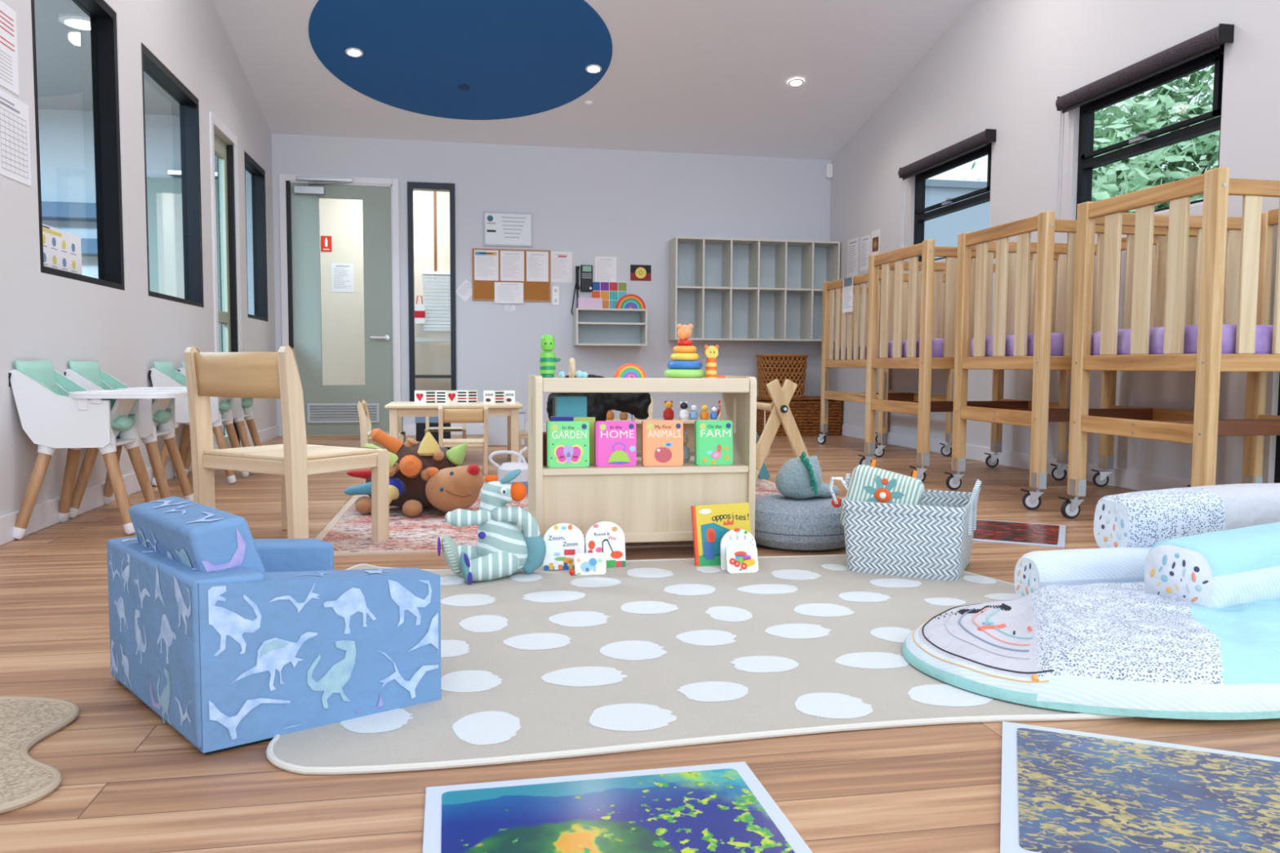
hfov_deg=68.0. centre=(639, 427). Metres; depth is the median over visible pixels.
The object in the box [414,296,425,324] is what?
bag
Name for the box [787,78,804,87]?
recessed light
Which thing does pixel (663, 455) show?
print
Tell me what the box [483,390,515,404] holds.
book
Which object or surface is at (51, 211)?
wall shelf
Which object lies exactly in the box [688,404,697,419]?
figurine
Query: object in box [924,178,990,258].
building
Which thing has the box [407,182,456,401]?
window
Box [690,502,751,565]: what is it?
book
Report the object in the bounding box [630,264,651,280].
picture
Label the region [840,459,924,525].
cube
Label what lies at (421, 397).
book
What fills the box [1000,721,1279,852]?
poster
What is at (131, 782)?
floor
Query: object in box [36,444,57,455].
socket
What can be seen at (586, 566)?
print
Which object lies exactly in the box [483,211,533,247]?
paper notice
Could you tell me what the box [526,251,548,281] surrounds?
paper
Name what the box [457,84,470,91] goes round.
smoke detector
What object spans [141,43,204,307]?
window
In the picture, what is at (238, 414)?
socket
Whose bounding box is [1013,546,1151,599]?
bolster pillow
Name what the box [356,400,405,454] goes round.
chair
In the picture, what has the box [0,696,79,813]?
mat
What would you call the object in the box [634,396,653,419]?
toy
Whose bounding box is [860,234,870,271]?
notice
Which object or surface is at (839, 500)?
toy
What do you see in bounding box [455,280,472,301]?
note
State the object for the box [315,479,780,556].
patterned rug
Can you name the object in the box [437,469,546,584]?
zebra
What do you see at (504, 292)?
paper
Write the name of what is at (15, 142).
notice
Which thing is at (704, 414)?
figurine
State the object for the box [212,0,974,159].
ceiling
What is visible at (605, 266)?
notice
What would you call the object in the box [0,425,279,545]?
baseboard
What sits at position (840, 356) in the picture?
cot
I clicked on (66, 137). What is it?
wall
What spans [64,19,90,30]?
diffuser
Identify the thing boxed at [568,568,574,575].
toy
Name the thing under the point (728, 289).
shelf
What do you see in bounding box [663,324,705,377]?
rings
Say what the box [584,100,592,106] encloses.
sensor
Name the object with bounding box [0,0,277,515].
wall
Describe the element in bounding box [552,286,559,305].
switch plate
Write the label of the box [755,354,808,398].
basket
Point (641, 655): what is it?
rug
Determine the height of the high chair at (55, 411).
0.646 m
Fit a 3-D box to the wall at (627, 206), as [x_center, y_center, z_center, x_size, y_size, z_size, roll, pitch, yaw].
[-0.680,-1.247,8.755,5.303,2.605,0.120,0,4,-11]
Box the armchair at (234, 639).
[106,496,441,755]
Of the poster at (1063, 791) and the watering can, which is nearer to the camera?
the poster at (1063, 791)
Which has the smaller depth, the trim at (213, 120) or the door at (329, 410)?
the trim at (213, 120)
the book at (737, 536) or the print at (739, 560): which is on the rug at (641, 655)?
the book at (737, 536)
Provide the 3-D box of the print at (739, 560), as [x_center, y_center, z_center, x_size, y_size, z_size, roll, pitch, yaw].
[0.312,0.406,2.900,0.082,0.059,0.001,0,-12,-11]
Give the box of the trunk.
[755,396,842,435]
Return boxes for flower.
[874,478,891,502]
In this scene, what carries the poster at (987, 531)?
on the floor
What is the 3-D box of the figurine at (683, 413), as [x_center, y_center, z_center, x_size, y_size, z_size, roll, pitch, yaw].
[0.309,-0.123,6.696,0.074,0.127,0.074,0,4,-11]
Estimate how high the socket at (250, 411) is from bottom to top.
0.106 m
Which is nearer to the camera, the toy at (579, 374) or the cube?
the cube
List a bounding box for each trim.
[208,111,242,447]
[278,173,400,401]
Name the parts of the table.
leg, leg, leg, leg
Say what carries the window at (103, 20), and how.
in the wall at (44, 317)
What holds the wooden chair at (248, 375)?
on the floor
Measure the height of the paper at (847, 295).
0.260 m
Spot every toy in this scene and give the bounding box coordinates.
[539,334,560,377]
[558,357,587,377]
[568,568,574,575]
[613,363,645,377]
[615,293,645,309]
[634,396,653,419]
[703,345,725,377]
[831,497,841,507]
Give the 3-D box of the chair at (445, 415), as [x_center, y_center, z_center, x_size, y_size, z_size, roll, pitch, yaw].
[-1.033,0.064,5.562,0.281,0.412,0.291,0,4,-11]
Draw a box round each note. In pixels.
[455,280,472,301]
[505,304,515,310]
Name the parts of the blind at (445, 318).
head rail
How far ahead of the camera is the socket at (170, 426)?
4.22 m
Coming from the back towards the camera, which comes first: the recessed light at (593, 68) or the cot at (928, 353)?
the recessed light at (593, 68)
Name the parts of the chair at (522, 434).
leg, seat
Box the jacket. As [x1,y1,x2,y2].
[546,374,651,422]
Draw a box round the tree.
[970,65,1220,213]
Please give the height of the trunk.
0.352 m
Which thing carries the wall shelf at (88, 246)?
attached to the wall at (66, 137)
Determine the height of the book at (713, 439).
0.151 m
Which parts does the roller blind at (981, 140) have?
pull chain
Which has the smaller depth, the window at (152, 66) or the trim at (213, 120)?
the window at (152, 66)
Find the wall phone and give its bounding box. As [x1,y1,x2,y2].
[570,265,592,315]
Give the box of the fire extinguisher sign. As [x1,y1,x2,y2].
[320,235,332,252]
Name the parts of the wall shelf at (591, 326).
panel, shelf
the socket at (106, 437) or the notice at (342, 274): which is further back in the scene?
the notice at (342, 274)
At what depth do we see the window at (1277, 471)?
4.15 m
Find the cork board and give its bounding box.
[471,248,551,302]
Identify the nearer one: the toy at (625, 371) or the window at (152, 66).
the toy at (625, 371)
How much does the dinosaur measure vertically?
0.178 m
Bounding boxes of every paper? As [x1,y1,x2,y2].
[474,249,498,280]
[494,282,523,303]
[500,250,524,281]
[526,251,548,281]
[842,276,853,312]
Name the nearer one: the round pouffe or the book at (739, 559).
the book at (739, 559)
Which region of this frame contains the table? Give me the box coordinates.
[384,401,523,462]
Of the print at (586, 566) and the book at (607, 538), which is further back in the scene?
the book at (607, 538)
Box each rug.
[265,554,1132,774]
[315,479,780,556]
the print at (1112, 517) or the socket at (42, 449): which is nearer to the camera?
the print at (1112, 517)
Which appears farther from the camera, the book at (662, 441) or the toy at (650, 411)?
the toy at (650, 411)
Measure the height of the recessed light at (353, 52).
0.031 m
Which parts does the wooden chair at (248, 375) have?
leg, backrest, rail, leg, seat, leg, rail, leg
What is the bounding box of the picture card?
[871,228,879,254]
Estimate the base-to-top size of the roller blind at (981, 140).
0.761 m
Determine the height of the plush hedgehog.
0.362 m
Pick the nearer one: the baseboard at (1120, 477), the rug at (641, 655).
the rug at (641, 655)
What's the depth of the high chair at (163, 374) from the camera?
5.00 m
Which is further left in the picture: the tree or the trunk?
the trunk
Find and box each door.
[146,169,223,432]
[213,133,239,448]
[290,176,393,435]
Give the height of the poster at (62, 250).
0.200 m
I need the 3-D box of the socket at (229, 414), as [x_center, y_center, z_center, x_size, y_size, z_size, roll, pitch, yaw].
[-2.293,-0.069,5.254,0.077,0.106,0.072,0,4,-11]
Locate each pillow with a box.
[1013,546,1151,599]
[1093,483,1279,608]
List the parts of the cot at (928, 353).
corner plate, post, rail, bed rail, rail, mattress, corner plate, post, rail, bed rail, rail, corner plate, post, rail, corner plate, post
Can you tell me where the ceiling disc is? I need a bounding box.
[308,0,612,119]
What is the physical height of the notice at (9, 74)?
0.300 m
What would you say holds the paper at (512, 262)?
attached to the cork board
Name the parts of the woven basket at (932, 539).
handle, handle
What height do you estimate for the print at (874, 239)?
0.180 m
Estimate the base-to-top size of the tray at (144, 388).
0.064 m
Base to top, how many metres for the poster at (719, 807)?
0.007 m
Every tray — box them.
[67,390,187,410]
[115,386,186,399]
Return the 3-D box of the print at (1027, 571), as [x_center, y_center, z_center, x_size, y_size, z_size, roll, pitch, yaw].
[1.008,0.404,2.469,0.005,0.113,0.098,0,4,-11]
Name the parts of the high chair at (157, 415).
leg, leg, leg, leg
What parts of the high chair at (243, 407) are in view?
leg, leg, leg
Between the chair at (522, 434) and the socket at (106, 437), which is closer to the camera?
the socket at (106, 437)
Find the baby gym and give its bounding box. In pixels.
[715,378,809,479]
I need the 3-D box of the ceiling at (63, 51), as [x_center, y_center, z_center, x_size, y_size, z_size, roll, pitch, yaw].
[-4.451,-2.354,3.854,3.890,0.100,7.700,0,4,-11]
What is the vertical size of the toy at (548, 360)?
0.149 m
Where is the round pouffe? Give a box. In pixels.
[755,493,845,551]
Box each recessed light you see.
[57,12,90,30]
[345,48,363,57]
[585,64,601,73]
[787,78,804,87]
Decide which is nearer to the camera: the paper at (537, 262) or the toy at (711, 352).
the toy at (711, 352)
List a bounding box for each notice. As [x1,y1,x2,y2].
[0,0,19,96]
[0,88,31,186]
[331,262,354,292]
[551,251,572,282]
[595,256,616,281]
[847,236,858,277]
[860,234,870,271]
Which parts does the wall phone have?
cord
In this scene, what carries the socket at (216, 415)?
attached to the high chair at (163, 374)
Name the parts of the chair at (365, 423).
leg, backrest, leg, seat, leg, leg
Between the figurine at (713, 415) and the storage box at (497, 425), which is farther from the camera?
the storage box at (497, 425)
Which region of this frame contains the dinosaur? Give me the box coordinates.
[775,451,839,499]
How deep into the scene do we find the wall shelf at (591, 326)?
8.75 m
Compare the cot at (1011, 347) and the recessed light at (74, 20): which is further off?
the recessed light at (74, 20)
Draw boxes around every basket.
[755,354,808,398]
[840,473,981,580]
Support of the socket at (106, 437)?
attached to the high chair at (55, 411)
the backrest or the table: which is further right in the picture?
the table
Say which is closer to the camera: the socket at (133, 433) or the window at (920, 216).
the socket at (133, 433)
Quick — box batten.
[433,191,436,275]
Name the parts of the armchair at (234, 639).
panel, arm, arm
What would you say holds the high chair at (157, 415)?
on the floor
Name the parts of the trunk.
lid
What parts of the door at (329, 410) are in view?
handle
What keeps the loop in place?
in the woven basket at (932, 539)
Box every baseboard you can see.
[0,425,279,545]
[403,423,546,435]
[841,424,1221,491]
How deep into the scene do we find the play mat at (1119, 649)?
1.84 m
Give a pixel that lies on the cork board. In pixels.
(540, 291)
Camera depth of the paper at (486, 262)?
8.54 m
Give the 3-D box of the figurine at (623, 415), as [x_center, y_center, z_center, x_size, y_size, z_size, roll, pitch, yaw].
[-0.114,-0.106,6.619,0.058,0.100,0.058,0,4,-11]
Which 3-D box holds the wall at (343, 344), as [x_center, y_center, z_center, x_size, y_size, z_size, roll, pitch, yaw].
[-2.189,-1.371,9.796,3.100,2.700,0.100,0,4,-11]
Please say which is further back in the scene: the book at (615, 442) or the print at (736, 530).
the book at (615, 442)
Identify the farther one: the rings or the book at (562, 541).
the rings
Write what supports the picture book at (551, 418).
on the shelf at (649, 504)
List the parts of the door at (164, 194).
pane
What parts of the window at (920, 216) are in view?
sash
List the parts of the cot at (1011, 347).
corner plate, post, rail, bed rail, rail, mattress, rail, corner plate, post, bed rail, corner plate, post, rail, rail, rail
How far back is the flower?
2.94 m
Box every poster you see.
[42,223,82,275]
[422,761,813,852]
[972,519,1066,548]
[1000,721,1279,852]
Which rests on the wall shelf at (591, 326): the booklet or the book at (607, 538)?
the booklet
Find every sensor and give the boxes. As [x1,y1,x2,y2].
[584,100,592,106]
[824,163,832,178]
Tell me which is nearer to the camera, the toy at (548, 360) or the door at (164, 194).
the toy at (548, 360)
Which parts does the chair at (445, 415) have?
leg, backrest, seat, rail, leg, leg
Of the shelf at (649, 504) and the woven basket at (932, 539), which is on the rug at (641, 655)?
the woven basket at (932, 539)
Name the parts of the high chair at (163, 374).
leg, leg, leg, leg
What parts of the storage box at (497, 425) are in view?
lid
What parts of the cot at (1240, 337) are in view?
corner plate, post, rail, bed rail, rail, rail, mattress, post, bed rail, corner plate, rail, post, rail, rail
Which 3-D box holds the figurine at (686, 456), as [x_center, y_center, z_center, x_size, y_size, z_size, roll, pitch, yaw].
[0.145,0.066,3.294,0.060,0.103,0.060,0,4,-11]
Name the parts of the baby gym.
leg, leg, leg, leg, knob, leg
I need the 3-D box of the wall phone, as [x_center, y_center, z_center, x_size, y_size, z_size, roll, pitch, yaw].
[-0.529,-1.256,8.687,0.202,0.466,0.067,-1,4,-22]
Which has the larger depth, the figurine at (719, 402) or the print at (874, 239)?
the print at (874, 239)
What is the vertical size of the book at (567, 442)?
0.151 m
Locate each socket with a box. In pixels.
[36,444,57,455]
[97,427,116,455]
[117,425,139,449]
[140,421,157,444]
[156,418,175,439]
[175,422,181,428]
[212,410,222,427]
[220,408,233,425]
[233,407,244,422]
[242,406,253,420]
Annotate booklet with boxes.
[577,297,602,308]
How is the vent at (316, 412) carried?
attached to the door at (329, 410)
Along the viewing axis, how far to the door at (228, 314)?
6.78 m
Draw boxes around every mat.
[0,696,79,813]
[902,582,1279,719]
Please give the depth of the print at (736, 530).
2.95 m
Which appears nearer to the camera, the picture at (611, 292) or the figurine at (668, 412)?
the figurine at (668, 412)
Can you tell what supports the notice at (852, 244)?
attached to the wall at (1003, 66)
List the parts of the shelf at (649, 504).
panel, plinth rail, panel, shelf, rail, panel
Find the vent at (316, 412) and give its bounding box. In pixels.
[306,403,379,422]
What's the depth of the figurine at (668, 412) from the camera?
6.65 m
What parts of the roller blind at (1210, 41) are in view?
pull chain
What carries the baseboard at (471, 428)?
attached to the wall at (627, 206)
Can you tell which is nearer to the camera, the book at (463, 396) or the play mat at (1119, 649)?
the play mat at (1119, 649)
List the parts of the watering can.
handle, spout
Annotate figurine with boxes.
[606,409,613,420]
[619,412,627,420]
[662,400,674,419]
[678,401,688,419]
[683,432,690,462]
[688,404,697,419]
[700,404,708,419]
[710,406,717,419]
[716,400,720,416]
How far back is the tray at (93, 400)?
3.47 m
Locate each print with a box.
[486,215,525,237]
[577,558,602,574]
[647,423,680,462]
[729,528,753,545]
[729,551,755,570]
[871,236,878,252]
[1016,560,1038,595]
[1097,503,1127,547]
[1150,553,1208,602]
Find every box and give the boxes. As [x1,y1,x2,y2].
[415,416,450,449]
[488,408,525,446]
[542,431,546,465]
[552,395,586,417]
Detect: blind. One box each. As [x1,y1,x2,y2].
[422,271,450,331]
[897,128,996,248]
[1055,23,1234,219]
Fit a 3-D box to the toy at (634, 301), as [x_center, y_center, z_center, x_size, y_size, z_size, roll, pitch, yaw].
[-0.083,-1.144,8.604,0.270,0.135,0.030,0,4,-11]
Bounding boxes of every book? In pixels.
[414,390,457,404]
[457,390,477,403]
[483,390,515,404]
[542,523,584,570]
[546,421,589,467]
[549,416,574,421]
[573,417,595,464]
[573,552,605,575]
[585,521,626,567]
[594,421,636,466]
[641,420,683,466]
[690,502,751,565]
[694,420,733,465]
[720,528,755,569]
[725,545,758,573]
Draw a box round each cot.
[815,270,954,457]
[857,239,1071,481]
[944,210,1196,510]
[1058,167,1279,519]
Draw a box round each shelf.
[41,201,96,222]
[80,238,97,256]
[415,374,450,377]
[528,374,756,543]
[573,307,647,346]
[667,236,839,342]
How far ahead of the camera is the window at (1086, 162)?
4.93 m
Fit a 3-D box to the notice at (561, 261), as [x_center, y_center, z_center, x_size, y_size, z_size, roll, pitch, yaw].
[-0.718,-1.469,8.669,0.200,0.280,0.002,0,4,-11]
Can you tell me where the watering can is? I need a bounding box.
[488,446,528,493]
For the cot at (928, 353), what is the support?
on the floor
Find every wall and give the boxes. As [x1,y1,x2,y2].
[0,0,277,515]
[38,108,253,315]
[271,133,831,436]
[319,191,451,391]
[828,0,1279,484]
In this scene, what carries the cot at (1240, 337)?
on the floor
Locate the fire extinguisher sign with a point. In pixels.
(326, 241)
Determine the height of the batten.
1.000 m
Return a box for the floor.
[0,435,1279,852]
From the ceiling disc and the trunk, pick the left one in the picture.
the ceiling disc
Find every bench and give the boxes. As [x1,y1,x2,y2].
[414,337,450,377]
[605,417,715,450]
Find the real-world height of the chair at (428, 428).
0.412 m
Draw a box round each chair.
[8,360,187,539]
[64,360,194,518]
[148,361,248,486]
[177,361,261,475]
[183,344,389,542]
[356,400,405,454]
[424,416,466,457]
[438,405,488,475]
[519,416,549,451]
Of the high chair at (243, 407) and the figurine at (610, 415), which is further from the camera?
the figurine at (610, 415)
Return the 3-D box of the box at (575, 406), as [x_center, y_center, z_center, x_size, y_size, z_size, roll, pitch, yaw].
[-0.242,0.003,3.267,0.108,0.228,0.102,0,4,-11]
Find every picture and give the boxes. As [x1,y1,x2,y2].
[591,281,627,308]
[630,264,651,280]
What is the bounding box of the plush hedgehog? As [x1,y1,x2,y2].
[344,428,483,516]
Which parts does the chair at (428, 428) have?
leg, seat, rail, leg, leg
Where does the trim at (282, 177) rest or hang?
attached to the wall at (627, 206)
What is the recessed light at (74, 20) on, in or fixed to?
in the ceiling at (63, 51)
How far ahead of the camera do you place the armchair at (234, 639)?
1.65 m
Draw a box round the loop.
[828,476,848,504]
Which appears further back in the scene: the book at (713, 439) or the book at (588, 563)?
the book at (713, 439)
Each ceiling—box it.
[34,0,179,115]
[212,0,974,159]
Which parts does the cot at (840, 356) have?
corner plate, post, bed rail, mattress, rail, rail, rail, post, corner plate, rail, rail, corner plate, post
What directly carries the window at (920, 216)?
in the wall at (1003, 66)
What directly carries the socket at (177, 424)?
attached to the high chair at (163, 374)
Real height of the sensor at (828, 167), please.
0.132 m
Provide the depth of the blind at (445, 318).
9.75 m
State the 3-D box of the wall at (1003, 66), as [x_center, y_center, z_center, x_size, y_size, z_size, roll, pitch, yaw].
[2.830,-2.018,4.029,0.120,4.806,10.334,0,4,-11]
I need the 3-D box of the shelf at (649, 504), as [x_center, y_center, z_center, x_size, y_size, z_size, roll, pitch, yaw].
[-0.007,0.121,3.295,0.734,0.603,0.370,0,4,-11]
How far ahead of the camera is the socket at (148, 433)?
3.96 m
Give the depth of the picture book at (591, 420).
3.20 m
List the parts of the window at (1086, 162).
sash, sill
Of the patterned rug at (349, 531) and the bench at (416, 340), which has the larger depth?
the bench at (416, 340)
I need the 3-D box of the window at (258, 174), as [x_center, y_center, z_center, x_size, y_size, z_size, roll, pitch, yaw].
[-3.095,-1.485,7.535,0.101,1.245,0.790,0,4,-11]
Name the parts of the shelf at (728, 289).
shelf, shelf, shelf, shelf, shelf, shelf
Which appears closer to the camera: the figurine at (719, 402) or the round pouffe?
the round pouffe
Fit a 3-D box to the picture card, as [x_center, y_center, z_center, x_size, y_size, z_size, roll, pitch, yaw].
[2.010,-1.548,8.111,0.003,0.280,0.170,0,4,-11]
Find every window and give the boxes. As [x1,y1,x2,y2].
[31,0,124,290]
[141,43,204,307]
[244,151,267,321]
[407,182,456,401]
[913,142,991,262]
[1075,43,1224,220]
[1274,372,1279,483]

